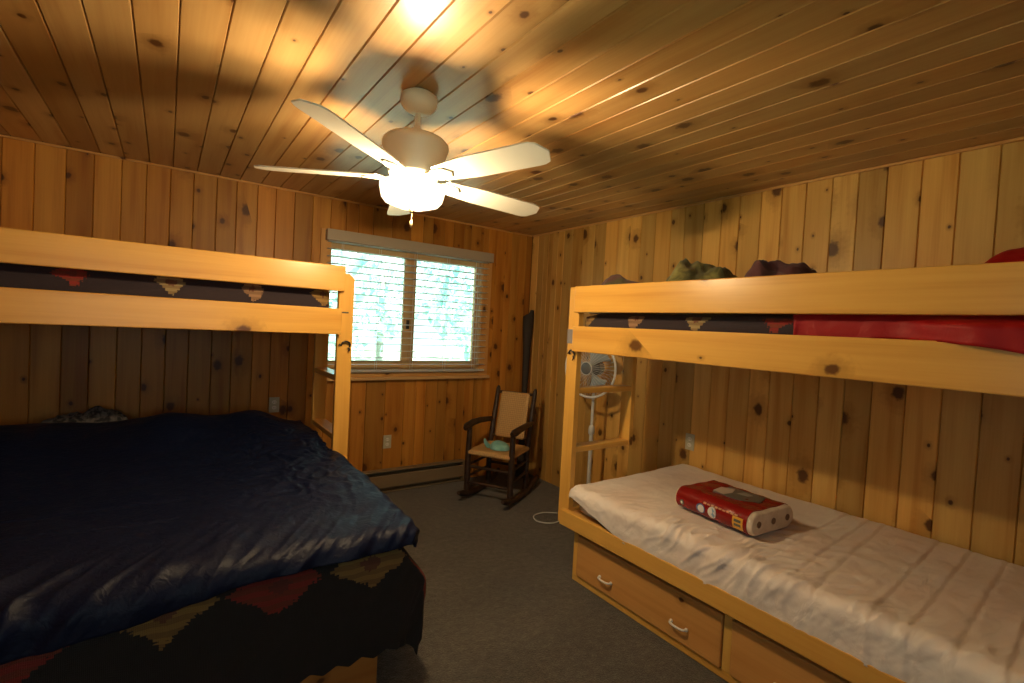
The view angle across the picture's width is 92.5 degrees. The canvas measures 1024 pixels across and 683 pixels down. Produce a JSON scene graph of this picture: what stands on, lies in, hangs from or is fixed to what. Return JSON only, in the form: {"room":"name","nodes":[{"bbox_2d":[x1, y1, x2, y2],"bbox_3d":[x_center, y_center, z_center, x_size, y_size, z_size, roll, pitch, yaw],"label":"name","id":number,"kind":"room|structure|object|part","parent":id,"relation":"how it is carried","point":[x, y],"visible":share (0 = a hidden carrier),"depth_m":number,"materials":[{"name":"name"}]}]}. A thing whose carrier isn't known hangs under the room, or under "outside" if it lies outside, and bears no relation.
{"room":"dormitory","nodes":[
{"label":"dormitory","id":0,"kind":"room"},
{"bbox_2d":[0,135,532,476],"bbox_3d":[-1.653,0.054,3.911,4.720,2.660,0.150,2,2,-35],"label":"wall","id":1,"kind":"structure","parent":0,"point":[47,371],"depth_m":3.49,"materials":[{"name":"brown wood"}]},
{"bbox_2d":[0,134,531,236],"bbox_3d":[-1.549,-1.142,3.805,4.306,0.013,0.014,2,2,-35],"label":"trim","id":2,"kind":"structure","parent":1,"relation":"attached to","point":[1,135],"depth_m":3.44,"materials":[{"name":"brown wood"}]},
{"bbox_2d":[269,397,279,412],"bbox_3d":[-1.811,0.482,3.729,0.072,0.116,0.009,2,2,-35],"label":"electrical outlet","id":3,"kind":"object","parent":1,"relation":"attached to","point":[273,401],"visible":1,"depth_m":3.73,"materials":[{"name":"beige plastic"}]},
{"bbox_2d":[383,435,390,448],"bbox_3d":[-1.086,0.873,4.266,0.072,0.116,0.009,2,2,-35],"label":"electrical outlet","id":4,"kind":"object","parent":1,"relation":"attached to","point":[386,438],"visible":1,"depth_m":4.26,"materials":[{"name":"beige plastic"}]},
{"bbox_2d":[319,228,491,380],"bbox_3d":[-0.910,-0.272,4.373,1.630,1.207,0.195,2,2,-35],"label":"window","id":5,"kind":"structure","parent":1,"relation":"in","point":[355,376],"depth_m":4.39,"materials":[{"name":"brown wood"}]},
{"bbox_3d":[-1.216,-0.276,4.188,0.705,1.050,0.035,2,2,-35],"label":"sash","id":6,"kind":"part","parent":5,"relation":"part of","materials":[{"name":"brown wood"}]},
{"bbox_3d":[-0.909,0.321,4.345,1.630,0.024,0.085,2,2,-35],"label":"sill","id":7,"kind":"part","parent":5,"relation":"part of","materials":[{"name":"brown wood"}]},
{"bbox_2d":[325,228,493,371],"bbox_3d":[-0.849,-0.299,4.297,1.546,1.132,0.066,2,2,-35],"label":"window blind","id":8,"kind":"object","parent":5,"relation":"attached to","point":[373,241],"visible":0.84,"depth_m":4.26,"materials":[{"name":"beige plastic"}]},
{"bbox_3d":[-1.125,-0.280,4.114,0.003,1.039,0.050,2,2,-35],"label":"ladder cord","id":9,"kind":"part","parent":8,"relation":"part of","materials":[{"name":"white fabric"}]},
{"bbox_3d":[-0.864,-0.272,4.299,0.003,1.039,0.050,2,2,-35],"label":"ladder cord","id":10,"kind":"part","parent":8,"relation":"part of","materials":[{"name":"white fabric"}]},
{"bbox_3d":[-0.890,0.255,4.314,1.492,0.020,0.046,2,2,-35],"label":"rail","id":11,"kind":"part","parent":8,"relation":"part of","materials":[{"name":"white"}]},
{"bbox_3d":[-0.602,-0.263,4.483,0.003,1.039,0.050,2,2,-35],"label":"ladder cord","id":12,"kind":"part","parent":8,"relation":"part of","materials":[{"name":"white fabric"}]},
{"bbox_3d":[-0.349,-0.255,4.662,0.003,1.039,0.050,2,2,-35],"label":"ladder cord","id":13,"kind":"part","parent":8,"relation":"part of","materials":[{"name":"white fabric"}]},
{"bbox_3d":[-0.643,-0.258,4.593,0.700,1.050,0.035,2,2,-35],"label":"sash","id":14,"kind":"part","parent":5,"relation":"part of","materials":[{"name":"brown wood"}]},
{"bbox_2d":[362,459,464,492],"bbox_3d":[-1.417,1.195,4.010,2.340,0.194,0.076,2,2,-35],"label":"baseboard heater","id":15,"kind":"object","parent":1,"relation":"attached to","point":[427,474],"visible":0.37,"depth_m":4.39,"materials":[{"name":"brown metal"}]},
{"bbox_2d":[328,349,469,360],"bbox_3d":[-4.548,1.589,11.680,44.000,0.150,44.000,2,2,-35],"label":"lawn","id":16,"kind":"structure","parent":0,"point":[417,356],"depth_m":30.72,"materials":[{"name":"green plant"}]},
{"bbox_2d":[337,253,425,323],"bbox_3d":[-6.191,-4.416,24.150,5.030,10.961,4.941,2,2,-35],"label":"tree","id":17,"kind":"object","parent":16,"relation":"on","point":[377,291],"visible":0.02,"depth_m":24.17,"materials":[{"name":"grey plant"}]},
{"bbox_2d":[328,250,435,359],"bbox_3d":[-3.637,-1.725,10.896,4.261,6.612,4.265,2,2,-35],"label":"tree","id":18,"kind":"object","parent":16,"relation":"on","point":[365,325],"visible":0.12,"depth_m":10.53,"materials":[{"name":"grey plant"}]},
{"bbox_2d":[331,251,444,359],"bbox_3d":[-4.156,-3.122,15.695,4.515,9.072,4.742,3,2,-4],"label":"tree","id":19,"kind":"object","parent":16,"relation":"on","point":[364,256],"visible":0.04,"depth_m":15.83,"materials":[{"name":"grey plant"}]},
{"bbox_2d":[421,262,472,360],"bbox_3d":[-0.466,-1.323,12.941,3.918,6.025,4.002,2,2,-35],"label":"tree","id":20,"kind":"object","parent":16,"relation":"on","point":[442,334],"visible":0.15,"depth_m":12.37,"materials":[{"name":"grey plant"}]},
{"bbox_2d":[421,262,473,331],"bbox_3d":[-1.367,-3.179,19.802,5.239,9.244,5.122,2,2,-35],"label":"tree","id":21,"kind":"object","parent":16,"relation":"on","point":[439,265],"visible":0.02,"depth_m":19.53,"materials":[{"name":"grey plant"}]},
{"bbox_2d":[442,270,473,360],"bbox_3d":[-2.015,-4.454,27.758,4.752,11.266,4.722,2,2,-35],"label":"tree","id":22,"kind":"object","parent":16,"relation":"on","point":[460,287],"visible":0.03,"depth_m":27.68,"materials":[{"name":"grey plant"}]},
{"bbox_2d":[0,0,1023,235],"bbox_3d":[-0.048,-1.081,1.691,4.620,0.140,5.500,2,2,-35],"label":"ceiling","id":23,"kind":"structure","parent":0,"point":[637,106],"depth_m":1.95,"materials":[{"name":"brown wood"}]},
{"bbox_2d":[254,87,550,226],"bbox_3d":[-0.367,-0.759,2.091,1.225,0.561,1.270,2,2,-35],"label":"ceiling fan","id":24,"kind":"object","parent":23,"relation":"hanging from","point":[415,157],"visible":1,"depth_m":1.96,"materials":[{"name":"white metal"}]},
{"bbox_3d":[-0.809,-0.714,2.057,0.543,0.034,0.135,3,2,0],"label":"blade","id":25,"kind":"part","parent":24,"relation":"part of","materials":[{"name":"white wood"}]},
{"bbox_3d":[-0.534,-0.697,1.681,0.134,0.049,0.543,4,2,18],"label":"blade","id":26,"kind":"part","parent":24,"relation":"part of","materials":[{"name":"white wood"}]},
{"bbox_3d":[-0.538,-0.690,2.435,0.135,0.040,0.543,2,2,-18],"label":"blade","id":27,"kind":"part","parent":24,"relation":"part of","materials":[{"name":"white"}]},
{"bbox_3d":[-0.093,-0.664,1.827,0.543,0.041,0.133,4,2,36],"label":"blade","id":28,"kind":"part","parent":24,"relation":"part of","materials":[{"name":"white"}]},
{"bbox_3d":[-0.096,-0.659,2.294,0.543,0.048,0.138,2,2,-35],"label":"blade","id":29,"kind":"part","parent":24,"relation":"part of","materials":[{"name":"white wood"}]},
{"bbox_2d":[376,471,728,682],"bbox_3d":[-0.182,1.485,1.764,4.420,0.120,5.300,2,2,-35],"label":"floor","id":30,"kind":"structure","parent":0,"point":[503,603],"depth_m":2.59,"materials":[{"name":"grey carpet"}]},
{"bbox_2d":[0,227,354,458],"bbox_3d":[-2.150,0.397,2.769,2.130,1.790,1.098,2,2,-35],"label":"bunk bed","id":31,"kind":"object","parent":30,"relation":"on","point":[17,246],"visible":0.96,"depth_m":2.44,"materials":[{"name":"brown wood"}]},
{"bbox_2d":[0,263,328,307],"bbox_3d":[-2.150,-0.268,2.748,1.960,0.225,0.950,2,2,-35],"label":"mattress","id":32,"kind":"object","parent":31,"relation":"on","point":[11,275],"visible":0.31,"depth_m":2.42,"materials":[{"name":"black fabric"}]},
{"bbox_3d":[-1.847,-0.144,2.298,2.052,0.152,0.038,2,2,-35],"label":"rail","id":33,"kind":"part","parent":31,"relation":"part of","materials":[{"name":"brown wood"}]},
{"bbox_3d":[-1.829,-0.396,2.294,2.064,0.148,0.038,2,2,-35],"label":"guard rail","id":34,"kind":"part","parent":31,"relation":"part of","materials":[{"name":"brown wood"}]},
{"bbox_3d":[-1.035,0.469,2.957,0.089,1.752,0.038,2,2,-35],"label":"post","id":35,"kind":"part","parent":31,"relation":"part of","materials":[{"name":"brown wood"}]},
{"bbox_2d":[301,656,376,682],"bbox_3d":[-1.928,1.152,2.270,1.915,0.327,2.130,2,2,-35],"label":"platform bed","id":36,"kind":"object","parent":30,"relation":"on","point":[364,670],"visible":0.02,"depth_m":1.90,"materials":[{"name":"brown wood"}]},
{"bbox_2d":[457,385,538,505],"bbox_3d":[-0.083,0.890,4.323,0.514,0.932,0.810,4,2,23],"label":"rocking chair","id":37,"kind":"object","parent":30,"relation":"on","point":[512,423],"depth_m":4.36,"materials":[{"name":"brown wood"}]},
{"bbox_3d":[-0.375,1.015,4.165,0.054,0.570,0.052,4,2,23],"label":"leg","id":38,"kind":"part","parent":37,"relation":"part of","materials":[{"name":"brown wood"}]},
{"bbox_3d":[-0.175,0.855,4.576,0.052,0.887,0.175,4,2,23],"label":"post","id":39,"kind":"part","parent":37,"relation":"part of","materials":[{"name":"brown wood"}]},
{"bbox_3d":[-0.133,0.885,4.223,0.238,0.074,0.150,4,2,23],"label":"cap","id":40,"kind":"part","parent":37,"relation":"part of","materials":[{"name":"teal fabric"}]},
{"bbox_3d":[-0.110,0.944,4.267,0.415,0.044,0.440,4,2,23],"label":"seat","id":41,"kind":"part","parent":37,"relation":"part of","materials":[{"name":"beige wicker"}]},
{"bbox_3d":[-0.104,0.888,4.212,0.176,0.071,0.150,4,2,23],"label":"crown","id":42,"kind":"part","parent":37,"relation":"part of","materials":[{"name":"teal fabric"}]},
{"bbox_3d":[-0.007,1.039,4.010,0.054,0.570,0.052,4,2,23],"label":"leg","id":43,"kind":"part","parent":37,"relation":"part of","materials":[{"name":"brown wood"}]},
{"bbox_3d":[0.007,0.673,4.505,0.284,0.408,0.124,4,2,23],"label":"panel","id":44,"kind":"part","parent":37,"relation":"part of","materials":[{"name":"beige wicker"}]},
{"bbox_3d":[0.038,0.480,4.550,0.368,0.028,0.028,4,2,23],"label":"rail","id":45,"kind":"part","parent":37,"relation":"part of","materials":[{"name":"beige wicker"}]},
{"bbox_3d":[0.164,0.877,4.434,0.052,0.887,0.175,4,2,23],"label":"post","id":46,"kind":"part","parent":37,"relation":"part of","materials":[{"name":"brown wood"}]},
{"bbox_2d":[515,310,533,477],"bbox_3d":[0.129,0.510,4.899,0.112,1.660,0.235,3,2,-1],"label":"case","id":47,"kind":"object","parent":30,"relation":"on","point":[528,319],"visible":0.66,"depth_m":4.93,"materials":[{"name":"black fabric"}]},
{"bbox_2d":[533,352,616,523],"bbox_3d":[0.545,0.686,3.831,0.622,1.432,0.470,2,2,-35],"label":"pedestal fan","id":48,"kind":"object","parent":30,"relation":"on","point":[595,366],"visible":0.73,"depth_m":3.82,"materials":[{"name":"grey plastic"}]},
{"bbox_3d":[0.334,1.383,3.861,0.347,0.015,0.252,2,2,-35],"label":"power cord","id":49,"kind":"part","parent":48,"relation":"part of","materials":[{"name":"grey plastic"}]},
{"bbox_3d":[0.651,0.210,3.895,0.192,0.124,0.130,2,2,-35],"label":"motor","id":50,"kind":"part","parent":48,"relation":"part of","materials":[{"name":"grey plastic"}]},
{"bbox_3d":[0.649,0.315,3.791,0.038,0.166,0.200,2,2,-35],"label":"blade","id":51,"kind":"part","parent":48,"relation":"part of","materials":[{"name":"grey plastic"}]},
{"bbox_3d":[0.680,0.112,3.799,0.196,0.165,0.037,4,2,29],"label":"blade","id":52,"kind":"part","parent":48,"relation":"part of","materials":[{"name":"grey plastic"}]},
{"bbox_2d":[558,261,1023,682],"bbox_3d":[1.329,0.611,2.429,1.103,1.740,2.091,2,2,-35],"label":"bunk bed","id":53,"kind":"object","parent":30,"relation":"on","point":[738,641],"visible":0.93,"depth_m":2.00,"materials":[{"name":"brown wood"}]},
{"bbox_3d":[0.359,-0.030,2.936,0.003,0.085,0.080,2,2,-35],"label":"tie plate","id":54,"kind":"part","parent":53,"relation":"part of","materials":[{"name":"silver metal"}]},
{"bbox_3d":[0.358,0.387,2.955,0.038,1.424,0.089,2,2,-35],"label":"post","id":55,"kind":"part","parent":53,"relation":"part of","materials":[{"name":"brown wood"}]},
{"bbox_3d":[0.757,1.058,3.278,1.022,0.093,0.085,2,2,-35],"label":"rail","id":56,"kind":"part","parent":53,"relation":"part of","materials":[{"name":"brown wood"}]},
{"bbox_2d":[580,505,595,519],"bbox_3d":[1.337,1.007,2.411,1.000,0.150,1.900,2,2,-35],"label":"mattress","id":57,"kind":"object","parent":53,"relation":"on","point":[581,507],"visible":0.02,"depth_m":2.84,"materials":[{"name":"grey fabric"}]},
{"bbox_3d":[0.500,1.309,2.681,0.033,0.017,0.102,2,2,-35],"label":"drawer handle","id":58,"kind":"part","parent":53,"relation":"part of","materials":[{"name":"beige plastic"}]},
{"bbox_3d":[0.874,1.291,2.670,0.562,0.236,0.917,2,2,-35],"label":"drawer","id":59,"kind":"part","parent":53,"relation":"part of","materials":[{"name":"brown wood"}]},
{"bbox_3d":[0.771,1.334,2.296,0.033,0.017,0.102,2,2,-35],"label":"drawer handle","id":60,"kind":"part","parent":53,"relation":"part of","materials":[{"name":"beige plastic"}]},
{"bbox_2d":[585,314,792,334],"bbox_3d":[1.364,-0.022,2.430,0.955,0.170,1.940,2,2,-35],"label":"mattress","id":61,"kind":"object","parent":53,"relation":"on","point":[761,324],"visible":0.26,"depth_m":2.30,"materials":[{"name":"black fabric"}]},
{"bbox_2d":[591,274,655,313],"bbox_3d":[0.699,-0.291,3.052,0.372,0.244,0.453,2,2,-35],"label":"shirt","id":62,"kind":"object","parent":61,"relation":"on","point":[617,278],"visible":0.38,"depth_m":2.98,"materials":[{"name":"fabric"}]},
{"bbox_2d":[656,258,736,314],"bbox_3d":[1.056,-0.295,2.716,0.470,0.308,0.553,4,2,29],"label":"blanket","id":63,"kind":"object","parent":61,"relation":"on","point":[684,270],"visible":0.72,"depth_m":2.57,"materials":[{"name":"green fabric"}]},
{"bbox_2d":[731,260,816,315],"bbox_3d":[1.298,-0.248,2.352,0.453,0.261,0.539,4,2,21],"label":"jacket","id":64,"kind":"object","parent":61,"relation":"on","point":[759,267],"visible":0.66,"depth_m":2.24,"materials":[{"name":"fabric"}]},
{"bbox_2d":[793,247,1023,353],"bbox_3d":[1.671,-0.148,1.879,1.071,0.390,0.768,2,2,-35],"label":"blanket","id":65,"kind":"object","parent":61,"relation":"on","point":[1006,333],"visible":0.63,"depth_m":1.59,"materials":[{"name":"red fabric"}]},
{"bbox_3d":[0.884,1.098,2.113,0.038,0.093,2.035,2,2,-35],"label":"rail","id":66,"kind":"part","parent":53,"relation":"part of","materials":[{"name":"brown wood"}]},
{"bbox_3d":[1.420,1.341,1.895,0.562,0.236,0.890,2,2,-35],"label":"drawer","id":67,"kind":"part","parent":53,"relation":"part of","materials":[{"name":"brown wood"}]},
{"bbox_2d":[569,464,1023,682],"bbox_3d":[1.326,1.012,2.401,1.103,0.247,2.002,2,2,-35],"label":"mattress cover","id":68,"kind":"object","parent":53,"relation":"on","point":[912,608],"visible":0.87,"depth_m":1.97,"materials":[{"name":"white fabric"}]},
{"bbox_2d":[675,480,792,535],"bbox_3d":[1.110,0.828,2.473,0.357,0.115,0.434,2,2,-31],"label":"pack","id":69,"kind":"object","parent":68,"relation":"on","point":[752,514],"visible":1,"depth_m":2.36,"materials":[{"name":"red"}]},
{"bbox_2d":[703,502,737,515],"bbox_3d":[0.994,0.800,2.339,0.020,0.009,0.183,2,2,-35],"label":"print","id":70,"kind":"object","parent":69,"relation":"attached to","point":[723,509],"depth_m":2.34,"materials":[{"name":"white paint"}]},
{"bbox_3d":[1.042,0.839,2.259,0.017,0.058,0.052,2,2,-31],"label":"price panel","id":71,"kind":"part","parent":69,"relation":"part of","materials":[{"name":"orange"}]},
{"bbox_2d":[713,487,765,502],"bbox_3d":[1.150,0.775,2.474,0.161,0.006,0.232,2,2,-35],"label":"print","id":72,"kind":"object","parent":69,"relation":"on","point":[733,493],"depth_m":2.47,"materials":[{"name":"grey paper"}]},
{"bbox_3d":[0.946,0.036,2.072,0.038,0.148,2.010,2,2,-35],"label":"rail","id":73,"kind":"part","parent":53,"relation":"part of","materials":[{"name":"brown wood"}]},
{"bbox_3d":[0.958,-0.193,2.066,0.038,0.152,2.010,2,2,-35],"label":"guard rail","id":74,"kind":"part","parent":53,"relation":"part of","materials":[{"name":"brown wood"}]},
{"bbox_2d":[525,140,1023,566],"bbox_3d":[1.762,0.261,2.942,0.150,2.660,5.418,2,2,-35],"label":"wall","id":75,"kind":"structure","parent":0,"point":[946,466],"depth_m":2.80,"materials":[{"name":"brown wood"}]},
{"bbox_2d":[685,433,694,450],"bbox_3d":[1.265,0.715,3.487,0.009,0.116,0.072,2,2,-35],"label":"electrical outlet","id":76,"kind":"object","parent":75,"relation":"attached to","point":[690,438],"visible":1,"depth_m":3.48,"materials":[{"name":"beige plastic"}]},
{"bbox_2d":[533,136,1023,236],"bbox_3d":[1.710,-0.945,2.929,0.014,0.015,5.185,2,2,-35],"label":"trim","id":77,"kind":"structure","parent":75,"relation":"attached to","point":[1018,138],"depth_m":2.80,"materials":[{"name":"brown wood"}]},
{"bbox_3d":[-1.885,0.874,2.282,1.985,0.225,2.090,2,2,-35],"label":"mattress","id":78,"kind":"object","parent":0,"visible":0},
{"bbox_2d":[41,406,127,422],"bbox_3d":[-2.617,0.527,3.006,0.539,0.267,0.175,2,2,-35],"label":"pillow","id":79,"kind":"object","parent":78,"relation":"on","point":[97,414],"visible":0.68,"depth_m":2.99,"materials":[{"name":"fabric"}]},
{"bbox_2d":[0,547,425,682],"bbox_3d":[-1.780,0.991,2.264,2.107,0.478,2.052,2,2,-35],"label":"blanket","id":80,"kind":"object","parent":78,"relation":"on","point":[293,628],"visible":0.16,"depth_m":1.69,"materials":[{"name":"fabric"}]},
{"bbox_2d":[0,410,419,664],"bbox_3d":[-1.785,0.642,2.231,2.114,0.331,2.089,2,2,-35],"label":"comforter","id":81,"kind":"object","parent":80,"relation":"on","point":[106,528],"visible":1,"depth_m":1.95,"materials":[{"name":"blue fabric"}]}
]}

